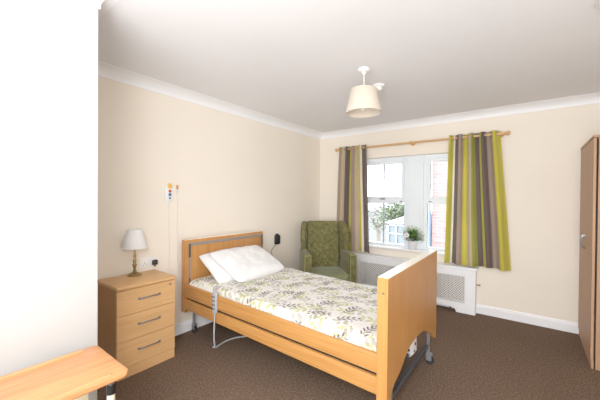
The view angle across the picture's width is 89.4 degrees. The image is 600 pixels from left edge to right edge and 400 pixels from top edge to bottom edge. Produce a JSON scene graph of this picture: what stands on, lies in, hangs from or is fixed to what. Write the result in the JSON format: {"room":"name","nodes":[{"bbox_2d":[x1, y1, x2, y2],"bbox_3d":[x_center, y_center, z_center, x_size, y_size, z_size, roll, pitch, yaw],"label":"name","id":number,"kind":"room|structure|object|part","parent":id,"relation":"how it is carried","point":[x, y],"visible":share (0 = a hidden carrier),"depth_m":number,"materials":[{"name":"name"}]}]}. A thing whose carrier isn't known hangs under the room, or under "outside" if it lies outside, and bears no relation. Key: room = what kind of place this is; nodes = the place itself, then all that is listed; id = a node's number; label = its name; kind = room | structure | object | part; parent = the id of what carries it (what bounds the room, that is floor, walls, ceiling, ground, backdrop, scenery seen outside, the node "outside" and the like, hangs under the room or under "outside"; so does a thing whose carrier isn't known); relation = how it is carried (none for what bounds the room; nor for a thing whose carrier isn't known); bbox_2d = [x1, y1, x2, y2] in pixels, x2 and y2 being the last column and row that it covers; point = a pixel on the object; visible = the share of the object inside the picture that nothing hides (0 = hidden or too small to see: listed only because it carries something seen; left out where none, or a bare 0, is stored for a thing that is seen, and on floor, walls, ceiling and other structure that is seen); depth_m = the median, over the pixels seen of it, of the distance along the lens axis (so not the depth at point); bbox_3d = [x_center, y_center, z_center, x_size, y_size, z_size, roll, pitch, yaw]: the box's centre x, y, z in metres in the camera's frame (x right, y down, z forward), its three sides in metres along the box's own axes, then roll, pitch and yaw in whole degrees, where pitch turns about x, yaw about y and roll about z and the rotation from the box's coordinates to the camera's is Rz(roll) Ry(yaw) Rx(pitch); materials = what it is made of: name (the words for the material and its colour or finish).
{"room":"care facility","nodes":[
{"label":"care facility","id":0,"kind":"room"},
{"bbox_2d":[0,0,97,399],"bbox_3d":[-2.245,0.146,0.913,1.020,2.470,2.526,1,1,37],"label":"wall pier","id":1,"kind":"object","parent":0,"point":[49,48],"visible":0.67,"depth_m":1.44,"materials":[{"name":"paint"}]},
{"bbox_2d":[97,76,319,345],"bbox_3d":[-1.575,0.135,2.805,0.200,2.470,6.750,1,1,37],"label":"wall","id":2,"kind":"structure","parent":0,"point":[232,174],"depth_m":3.16,"materials":[{"name":"beige paint"}]},
{"bbox_2d":[80,0,118,18],"bbox_3d":[-2.176,-1.051,0.911,1.105,0.075,2.611,1,1,37],"label":"trim","id":3,"kind":"structure","parent":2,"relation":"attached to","point":[103,6],"depth_m":1.65,"materials":[{"name":"white paint"}]},
{"bbox_2d":[140,256,156,266],"bbox_3d":[-1.419,0.577,2.841,0.014,0.084,0.155,1,1,37],"label":"wall socket","id":4,"kind":"object","parent":2,"relation":"attached to","point":[147,261],"visible":0.95,"depth_m":2.83,"materials":[{"name":"white plastic"}]},
{"bbox_2d":[152,259,157,266],"bbox_3d":[-1.374,0.597,2.870,0.029,0.065,0.053,1,1,37],"label":"plug","id":5,"kind":"object","parent":4,"relation":"attached to","point":[154,262],"visible":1,"depth_m":2.86,"materials":[{"name":"black plastic"}]},
{"bbox_2d":[165,183,172,273],"bbox_3d":[-1.292,0.303,2.989,0.030,0.936,0.080,1,1,37],"label":"panel","id":6,"kind":"object","parent":2,"relation":"attached to","point":[168,188],"visible":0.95,"depth_m":2.98,"materials":[{"name":"white plastic"}]},
{"bbox_3d":[-1.295,0.393,2.994,0.006,0.755,0.016,1,1,37],"label":"cord","id":7,"kind":"part","parent":6,"relation":"part of","materials":[{"name":"white plastic"}]},
{"bbox_2d":[175,185,177,273],"bbox_3d":[-1.241,0.300,3.059,0.026,0.902,0.030,1,1,37],"label":"lead","id":8,"kind":"object","parent":2,"relation":"attached to","point":[176,187],"visible":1,"depth_m":3.06,"materials":[{"name":"white plastic"}]},
{"bbox_3d":[-1.240,0.338,3.065,0.007,0.825,0.013,1,1,37],"label":"cord","id":9,"kind":"part","parent":8,"relation":"part of","materials":[{"name":"white plastic"}]},
{"bbox_2d":[175,316,212,335],"bbox_3d":[-0.779,1.314,3.695,0.018,0.110,3.674,1,1,37],"label":"baseboard","id":10,"kind":"structure","parent":2,"relation":"attached to","point":[185,326],"depth_m":3.18,"materials":[{"name":"white wood"}]},
{"bbox_2d":[98,61,321,138],"bbox_3d":[-0.717,-1.062,3.642,0.125,0.075,3.674,1,1,37],"label":"trim","id":11,"kind":"structure","parent":2,"relation":"attached to","point":[108,71],"depth_m":3.13,"materials":[{"name":"white paint"}]},
{"bbox_2d":[271,233,279,252],"bbox_3d":[-0.340,0.771,4.235,0.048,0.595,0.157,1,1,37],"label":"charger","id":12,"kind":"object","parent":2,"relation":"attached to","point":[276,236],"visible":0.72,"depth_m":4.24,"materials":[{"name":"black plastic"}]},
{"bbox_2d":[97,305,599,399],"bbox_3d":[0.043,1.454,1.579,4.290,0.120,6.750,1,1,37],"label":"floor","id":13,"kind":"structure","parent":0,"point":[479,356],"depth_m":2.47,"materials":[{"name":"brown carpet"}]},
{"bbox_2d":[0,345,127,399],"bbox_3d":[-1.176,1.062,1.078,0.375,0.652,0.920,1,1,37],"label":"table","id":14,"kind":"object","parent":13,"relation":"on","point":[71,376],"visible":1,"depth_m":1.27,"materials":[{"name":"laminate"}]},
{"bbox_3d":[-1.046,1.046,1.410,0.080,0.561,0.085,1,1,37],"label":"post","id":15,"kind":"part","parent":14,"relation":"part of","materials":[{"name":"white metal"}]},
{"bbox_2d":[97,269,175,381],"bbox_3d":[-1.373,1.017,2.572,0.404,0.714,0.480,1,1,37],"label":"dresser","id":16,"kind":"object","parent":13,"relation":"on","point":[136,315],"visible":0.98,"depth_m":2.44,"materials":[{"name":"laminate"}]},
{"bbox_2d":[121,229,146,276],"bbox_3d":[-1.444,0.457,2.647,0.200,0.404,0.200,1,1,37],"label":"table lamp","id":17,"kind":"object","parent":16,"relation":"on","point":[134,239],"visible":1,"depth_m":2.60,"materials":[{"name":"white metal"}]},
{"bbox_3d":[-1.443,0.337,2.646,0.200,0.164,0.200,1,1,37],"label":"lamp shade","id":18,"kind":"part","parent":17,"relation":"part of","materials":[{"name":"white fabric"}]},
{"bbox_3d":[-1.444,0.517,2.648,0.038,0.216,0.038,1,1,37],"label":"stem","id":19,"kind":"part","parent":17,"relation":"part of","materials":[{"name":"gold metal"}]},
{"bbox_3d":[-1.244,0.791,2.474,0.022,0.193,0.470,1,1,37],"label":"drawer","id":20,"kind":"part","parent":16,"relation":"part of","materials":[{"name":"laminate"}]},
{"bbox_3d":[-1.246,0.990,2.475,0.022,0.197,0.470,1,1,37],"label":"drawer","id":21,"kind":"part","parent":16,"relation":"part of","materials":[{"name":"laminate"}]},
{"bbox_3d":[-1.247,1.191,2.477,0.022,0.197,0.470,1,1,37],"label":"drawer","id":22,"kind":"part","parent":16,"relation":"part of","materials":[{"name":"laminate"}]},
{"bbox_3d":[-1.216,0.782,2.467,0.034,0.021,0.188,1,1,37],"label":"handle","id":23,"kind":"part","parent":16,"relation":"part of","materials":[{"name":"metal"}]},
{"bbox_3d":[-1.218,0.981,2.469,0.034,0.021,0.188,1,1,37],"label":"handle","id":24,"kind":"part","parent":16,"relation":"part of","materials":[{"name":"metal"}]},
{"bbox_3d":[-1.220,1.182,2.471,0.034,0.021,0.188,1,1,37],"label":"handle","id":25,"kind":"part","parent":16,"relation":"part of","materials":[{"name":"metal"}]},
{"bbox_2d":[182,231,436,399],"bbox_3d":[0.002,0.897,2.860,2.171,0.971,1.157,1,1,37],"label":"bed","id":26,"kind":"object","parent":13,"relation":"on","point":[406,293],"visible":0.7,"depth_m":2.18,"materials":[{"name":"brown wood"}]},
{"bbox_3d":[-0.841,0.766,3.497,0.055,0.728,1.114,1,1,37],"label":"headboard","id":27,"kind":"part","parent":26,"relation":"part of","materials":[{"name":"brown wood"}]},
{"bbox_2d":[212,285,246,347],"bbox_3d":[-0.628,1.076,2.921,0.520,0.606,0.169,0,1,-44],"label":"handset","id":28,"kind":"object","parent":26,"relation":"hanging from","point":[214,294],"visible":0.89,"depth_m":2.71,"materials":[{"name":"grey plastic"}]},
{"bbox_3d":[-0.341,1.079,2.429,2.031,0.148,0.026,1,1,37],"label":"rail","id":29,"kind":"part","parent":26,"relation":"part of","materials":[{"name":"brown wood"}]},
{"bbox_3d":[-0.339,0.938,2.428,2.031,0.169,0.026,1,1,37],"label":"rail","id":30,"kind":"part","parent":26,"relation":"part of","materials":[{"name":"brown wood"}]},
{"bbox_2d":[189,267,376,351],"bbox_3d":[-0.006,0.884,2.864,1.993,0.172,1.068,1,1,37],"label":"bedspread","id":31,"kind":"object","parent":26,"relation":"on","point":[344,310],"visible":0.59,"depth_m":2.51,"materials":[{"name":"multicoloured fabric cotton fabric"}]},
{"bbox_2d":[199,247,239,282],"bbox_3d":[-0.689,0.680,3.295,0.376,0.277,0.714,1,1,37],"label":"pillow","id":32,"kind":"object","parent":31,"relation":"on","point":[218,273],"visible":0.24,"depth_m":3.02,"materials":[{"name":"white fabric"}]},
{"bbox_2d":[210,245,284,281],"bbox_3d":[-0.552,0.669,3.273,0.485,0.285,0.722,1,1,37],"label":"pillow","id":33,"kind":"object","parent":31,"relation":"on","point":[245,263],"visible":1,"depth_m":3.13,"materials":[{"name":"white fabric"}]},
{"bbox_3d":[0.831,0.829,2.235,0.064,0.758,1.150,1,1,37],"label":"footboard","id":34,"kind":"part","parent":26,"relation":"part of","materials":[{"name":"brown wood"}]},
{"bbox_3d":[1.092,1.215,2.583,0.022,0.178,0.022,1,1,37],"label":"leg","id":35,"kind":"part","parent":26,"relation":"part of","materials":[{"name":"grey paint"}]},
{"bbox_2d":[299,221,356,282],"bbox_3d":[0.374,0.847,4.361,0.730,1.053,0.686,0,0,-7],"label":"wingback armchair","id":36,"kind":"object","parent":13,"relation":"on","point":[324,251],"visible":0.62,"depth_m":4.50,"materials":[{"name":"green fabric"}]},
{"bbox_3d":[0.071,0.972,4.270,0.110,0.500,0.535,0,0,-7],"label":"armrest","id":37,"kind":"part","parent":36,"relation":"part of","materials":[{"name":"green fabric"}]},
{"bbox_3d":[0.347,0.734,4.588,0.500,0.833,0.226,0,0,-7],"label":"backrest","id":38,"kind":"part","parent":36,"relation":"part of","materials":[{"name":"green fabric"}]},
{"bbox_2d":[312,266,348,280],"bbox_3d":[0.380,1.053,4.297,0.524,0.122,0.555,0,0,-7],"label":"seat cushion","id":39,"kind":"object","parent":36,"relation":"on","point":[339,272],"depth_m":4.20,"materials":[{"name":"green fabric"}]},
{"bbox_3d":[0.687,0.976,4.343,0.110,0.500,0.535,0,0,-7],"label":"armrest","id":40,"kind":"part","parent":36,"relation":"part of","materials":[{"name":"green fabric"}]},
{"bbox_2d":[353,252,478,315],"bbox_3d":[1.490,1.100,4.183,1.675,0.567,0.149,1,1,37],"label":"radiator cover","id":41,"kind":"object","parent":13,"relation":"on","point":[469,274],"visible":0.6,"depth_m":3.84,"materials":[{"name":"white wood"}]},
{"bbox_2d":[360,261,393,285],"bbox_3d":[1.163,1.091,4.375,0.645,0.334,0.006,1,1,37],"label":"lattice grille","id":42,"kind":"object","parent":41,"relation":"attached to","point":[387,265],"depth_m":4.45,"materials":[{"name":"white metal"}]},
{"bbox_2d":[353,252,478,270],"bbox_3d":[1.492,0.828,4.181,1.675,0.022,0.149,1,1,37],"label":"shelf","id":43,"kind":"object","parent":41,"relation":"attached to","point":[449,266],"depth_m":4.18,"materials":[{"name":"white wood"}]},
{"bbox_2d":[436,273,464,302],"bbox_3d":[1.766,1.100,3.917,0.654,0.334,0.006,1,1,37],"label":"lattice grille","id":44,"kind":"object","parent":41,"relation":"attached to","point":[457,278],"depth_m":3.82,"materials":[{"name":"white metal"}]},
{"bbox_2d":[578,134,599,370],"bbox_3d":[2.893,0.435,2.669,0.634,1.945,0.810,1,1,37],"label":"wardrobe","id":45,"kind":"object","parent":13,"relation":"on","point":[589,242],"visible":1,"depth_m":2.60,"materials":[{"name":"laminate"}]},
{"bbox_3d":[2.799,0.408,2.994,0.019,1.844,0.398,1,1,37],"label":"door","id":46,"kind":"part","parent":45,"relation":"part of","materials":[{"name":"laminate"}]},
{"bbox_3d":[2.914,-0.526,2.651,0.602,0.022,0.810,1,1,37],"label":"panel","id":47,"kind":"part","parent":45,"relation":"part of","materials":[{"name":"laminate"}]},
{"bbox_3d":[2.556,0.409,2.674,0.019,1.844,0.398,1,1,37],"label":"door","id":48,"kind":"part","parent":45,"relation":"part of","materials":[{"name":"laminate"}]},
{"bbox_2d":[98,0,599,132],"bbox_3d":[0.065,-1.136,1.557,4.290,0.120,6.750,1,1,37],"label":"ceiling","id":49,"kind":"structure","parent":0,"point":[298,62],"depth_m":2.20,"materials":[{"name":"white paint"}]},
{"bbox_2d":[346,67,381,117],"bbox_3d":[0.526,-0.899,2.500,0.290,0.362,0.290,1,1,37],"label":"pendant light","id":50,"kind":"object","parent":49,"relation":"hanging from","point":[364,101],"visible":1,"depth_m":2.41,"materials":[{"name":"beige fabric"}]},
{"bbox_3d":[0.526,-0.814,2.501,0.290,0.192,0.290,1,1,37],"label":"lamp shade","id":51,"kind":"part","parent":50,"relation":"part of","materials":[{"name":"beige fabric"}]},
{"bbox_2d":[373,83,383,91],"bbox_3d":[0.740,-1.054,2.852,0.106,0.054,0.106,1,1,37],"label":"smoke detector","id":52,"kind":"object","parent":49,"relation":"attached to","point":[379,86],"visible":0.71,"depth_m":2.82,"materials":[{"name":"white plastic"}]},
{"bbox_2d":[594,0,599,8],"bbox_3d":[1.637,-1.048,1.458,0.285,0.026,0.295,1,1,37],"label":"ceiling fitting","id":53,"kind":"object","parent":49,"relation":"attached to","point":[597,4],"visible":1,"depth_m":1.62,"materials":[{"name":"white plastic"}]},
{"bbox_2d":[320,103,599,322],"bbox_3d":[1.974,0.153,4.096,3.890,2.470,0.300,1,1,37],"label":"wall","id":54,"kind":"structure","parent":0,"point":[541,153],"depth_m":3.43,"materials":[{"name":"beige paint"}]},
{"bbox_2d":[367,156,406,246],"bbox_3d":[1.262,0.024,4.571,0.717,1.310,0.105,1,1,37],"label":"window","id":55,"kind":"structure","parent":54,"relation":"in","point":[383,199],"depth_m":4.49,"materials":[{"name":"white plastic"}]},
{"bbox_3d":[1.264,-0.301,4.569,0.623,0.564,0.065,1,1,37],"label":"sash","id":56,"kind":"part","parent":55,"relation":"part of","materials":[{"name":"white plastic"}]},
{"bbox_2d":[369,244,444,254],"bbox_3d":[1.603,0.698,4.254,1.720,0.028,0.220,1,1,37],"label":"windowsill","id":57,"kind":"structure","parent":54,"relation":"attached to","point":[370,245],"depth_m":4.28,"materials":[{"name":"white paint"}]},
{"bbox_2d":[399,225,424,249],"bbox_3d":[1.557,0.518,4.221,0.355,0.332,0.217,1,1,37],"label":"potted plant","id":58,"kind":"object","parent":57,"relation":"on","point":[410,234],"visible":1,"depth_m":4.17,"materials":[{"name":"green plant"}]},
{"bbox_3d":[1.564,0.624,4.214,0.128,0.120,0.128,1,1,37],"label":"pot","id":59,"kind":"part","parent":58,"relation":"part of","materials":[{"name":"white ceramic"}]},
{"bbox_2d":[364,262,463,308],"bbox_3d":[1.508,1.144,4.188,1.340,0.480,0.061,1,1,37],"label":"radiator","id":60,"kind":"object","parent":54,"relation":"attached to","point":[365,262],"visible":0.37,"depth_m":3.92,"materials":[{"name":"metal"}]},
{"bbox_2d":[406,155,423,248],"bbox_3d":[1.651,0.029,4.305,0.226,1.310,0.158,1,1,37],"label":"trim","id":61,"kind":"structure","parent":54,"relation":"attached to","point":[415,163],"depth_m":4.23,"materials":[{"name":"white plastic"}]},
{"bbox_2d":[335,131,509,151],"bbox_3d":[1.502,-0.781,4.184,2.308,0.060,0.126,1,1,37],"label":"pole","id":62,"kind":"object","parent":54,"relation":"attached to","point":[501,134],"visible":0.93,"depth_m":4.03,"materials":[{"name":"brown wood"}]},
{"bbox_2d":[337,144,368,252],"bbox_3d":[0.817,-0.025,4.641,0.576,1.611,0.081,1,1,37],"label":"curtain","id":63,"kind":"object","parent":62,"relation":"hanging from","point":[352,192],"visible":0.9,"depth_m":4.63,"materials":[{"name":"fabric"}]},
{"bbox_2d":[444,130,510,270],"bbox_3d":[2.130,-0.002,3.650,0.694,1.619,0.095,1,1,37],"label":"curtain","id":64,"kind":"object","parent":62,"relation":"hanging from","point":[476,228],"visible":1,"depth_m":3.65,"materials":[{"name":"fabric"}]},
{"bbox_2d":[423,153,447,251],"bbox_3d":[2.013,0.035,4.001,0.717,1.310,0.105,1,1,37],"label":"window","id":65,"kind":"structure","parent":54,"relation":"in","point":[428,159],"depth_m":4.16,"materials":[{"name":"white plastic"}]},
{"bbox_3d":[2.015,-0.290,3.998,0.623,0.564,0.065,1,1,37],"label":"sash","id":66,"kind":"part","parent":65,"relation":"part of","materials":[{"name":"white plastic"}]},
{"bbox_2d":[320,92,599,138],"bbox_3d":[1.856,-1.044,3.917,3.890,0.075,0.125,1,1,37],"label":"trim","id":67,"kind":"structure","parent":54,"relation":"attached to","point":[593,98],"depth_m":3.70,"materials":[{"name":"white paint"}]},
{"bbox_2d":[361,282,578,333],"bbox_3d":[1.869,1.334,3.979,3.890,0.110,0.018,1,1,37],"label":"baseboard","id":68,"kind":"structure","parent":54,"relation":"attached to","point":[547,322],"depth_m":3.43,"materials":[{"name":"white wood"}]},
{"label":"outside","id":69,"kind":"structure","parent":0,"visible":0},
{"bbox_3d":[10.968,4.180,25.842,52.000,0.200,44.200,1,1,37],"label":"ground","id":70,"kind":"structure","parent":69,"visible":0},
{"bbox_2d":[368,206,389,241],"bbox_3d":[4.533,2.218,17.696,1.951,3.768,2.008,1,1,37],"label":"leafy tree","id":71,"kind":"object","parent":70,"relation":"on","point":[379,223],"visible":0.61,"depth_m":17.54,"materials":[{"name":"green plant"}]},
{"bbox_2d":[368,203,400,242],"bbox_3d":[5.456,2.069,27.639,7.400,3.900,4.600,1,1,37],"label":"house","id":72,"kind":"structure","parent":70,"relation":"on","point":[372,233],"depth_m":24.77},
{"bbox_2d":[379,203,403,223],"bbox_3d":[4.472,2.057,14.055,1.816,4.150,1.713,1,1,37],"label":"leafy tree","id":73,"kind":"object","parent":70,"relation":"on","point":[394,213],"visible":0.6,"depth_m":13.82,"materials":[{"name":"green plant"}]},
{"bbox_2d":[385,211,431,243],"bbox_3d":[4.275,2.297,11.332,1.350,3.700,2.400,1,1,37],"label":"conservatory","id":74,"kind":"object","parent":70,"relation":"on","point":[395,226],"visible":0.12,"depth_m":10.59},
{"bbox_3d":[4.247,2.487,11.266,1.230,3.320,2.180,1,1,37],"label":"frame","id":75,"kind":"part","parent":74,"relation":"part of","materials":[{"name":"white plastic"}]},
{"bbox_2d":[428,161,447,247],"bbox_3d":[7.793,0.351,8.279,7.500,7.700,4.600,1,1,37],"label":"brick house","id":76,"kind":"structure","parent":70,"relation":"on","point":[438,169],"depth_m":8.68,"materials":[{"name":"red brick"}]}
]}

